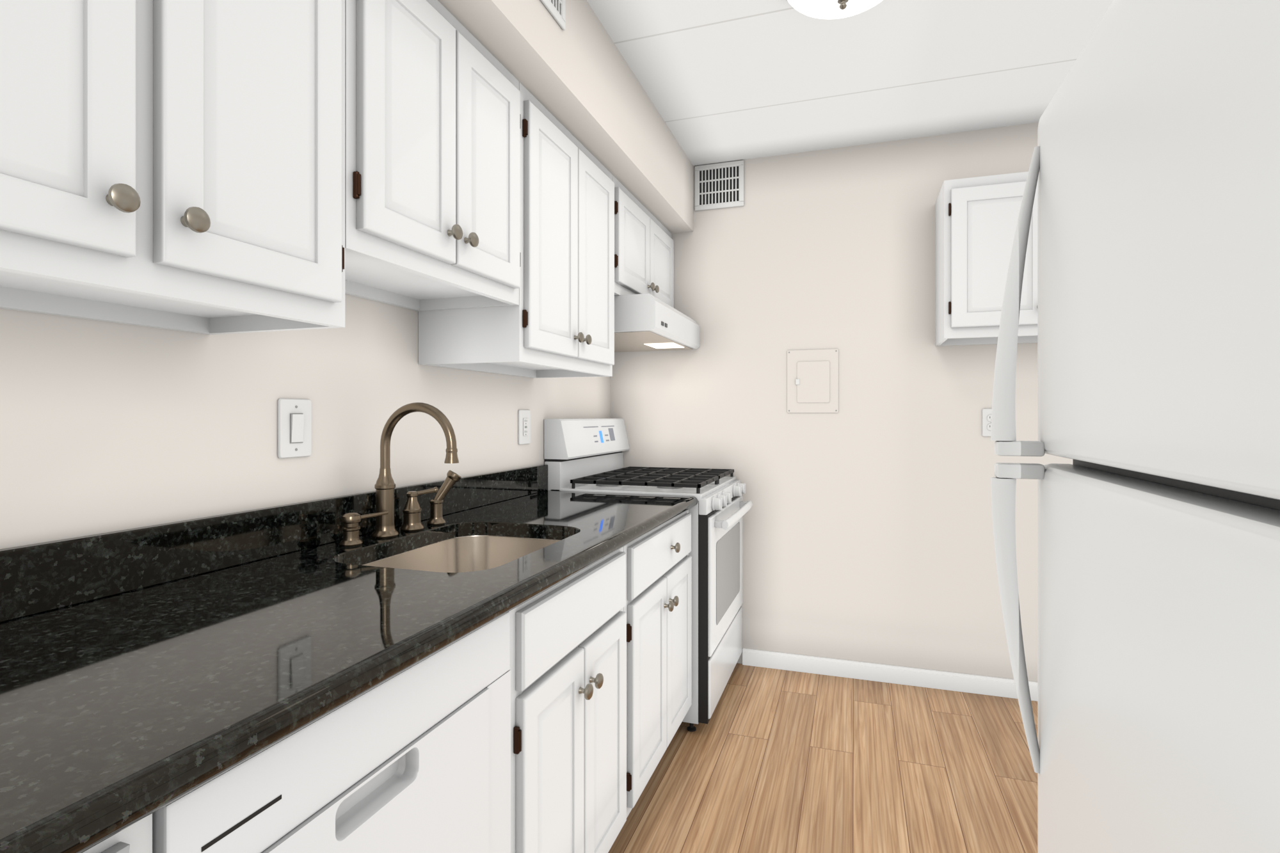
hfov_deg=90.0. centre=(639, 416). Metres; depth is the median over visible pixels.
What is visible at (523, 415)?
outlet
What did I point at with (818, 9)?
ceiling light
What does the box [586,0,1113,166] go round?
ceiling
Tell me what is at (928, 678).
baseboard
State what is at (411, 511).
handle
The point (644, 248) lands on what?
upper cabinet
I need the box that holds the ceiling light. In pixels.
[786,0,882,19]
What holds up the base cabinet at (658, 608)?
on the floor
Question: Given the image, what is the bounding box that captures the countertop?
[0,464,697,852]
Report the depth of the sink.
1.82 m
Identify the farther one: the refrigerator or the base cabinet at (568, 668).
the base cabinet at (568, 668)
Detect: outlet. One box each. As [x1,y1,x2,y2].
[517,409,530,444]
[981,408,991,436]
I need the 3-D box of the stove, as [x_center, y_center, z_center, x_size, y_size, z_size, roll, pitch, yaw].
[0.084,0.616,2.884,0.759,1.206,0.757,0,0,19]
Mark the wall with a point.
(868, 536)
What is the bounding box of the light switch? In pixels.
[277,398,311,458]
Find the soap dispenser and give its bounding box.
[339,510,388,546]
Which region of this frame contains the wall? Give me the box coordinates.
[0,0,1072,682]
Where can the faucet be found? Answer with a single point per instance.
(384, 486)
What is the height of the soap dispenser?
0.076 m
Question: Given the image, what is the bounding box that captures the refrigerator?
[990,0,1279,852]
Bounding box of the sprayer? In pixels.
[426,469,461,525]
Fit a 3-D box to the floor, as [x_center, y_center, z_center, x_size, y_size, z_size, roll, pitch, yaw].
[0.141,1.250,0.610,2.920,0.060,5.646,0,0,19]
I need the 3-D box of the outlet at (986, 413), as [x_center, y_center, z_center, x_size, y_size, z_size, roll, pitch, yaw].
[1.536,0.029,2.798,0.072,0.122,0.009,0,0,19]
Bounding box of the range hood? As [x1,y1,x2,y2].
[614,293,700,351]
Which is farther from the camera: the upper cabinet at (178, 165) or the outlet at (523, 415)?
the outlet at (523, 415)
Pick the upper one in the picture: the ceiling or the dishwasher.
the ceiling
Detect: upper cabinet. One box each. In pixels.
[0,0,344,334]
[344,0,520,311]
[418,81,614,378]
[612,174,673,307]
[935,171,1037,346]
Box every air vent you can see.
[540,0,565,30]
[694,160,744,211]
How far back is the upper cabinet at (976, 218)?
2.54 m
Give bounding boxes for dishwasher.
[152,611,510,852]
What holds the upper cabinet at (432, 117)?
attached to the wall
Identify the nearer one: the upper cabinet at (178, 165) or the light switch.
the upper cabinet at (178, 165)
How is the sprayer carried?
on the countertop
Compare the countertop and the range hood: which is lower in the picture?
the countertop
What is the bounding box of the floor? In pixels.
[608,663,1037,852]
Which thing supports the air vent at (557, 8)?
in the wall
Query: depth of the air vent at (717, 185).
3.18 m
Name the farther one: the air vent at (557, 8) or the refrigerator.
the air vent at (557, 8)
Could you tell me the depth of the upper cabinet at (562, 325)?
1.96 m
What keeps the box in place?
attached to the wall
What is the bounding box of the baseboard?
[742,648,1037,701]
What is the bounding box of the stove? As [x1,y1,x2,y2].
[544,418,752,732]
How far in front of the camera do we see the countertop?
0.93 m
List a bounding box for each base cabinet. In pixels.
[83,813,152,852]
[508,547,626,852]
[623,510,691,817]
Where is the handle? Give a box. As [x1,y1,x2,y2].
[400,487,438,531]
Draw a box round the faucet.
[371,402,458,538]
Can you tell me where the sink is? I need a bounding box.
[363,535,560,572]
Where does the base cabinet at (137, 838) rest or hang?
on the floor
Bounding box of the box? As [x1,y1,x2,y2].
[787,348,838,412]

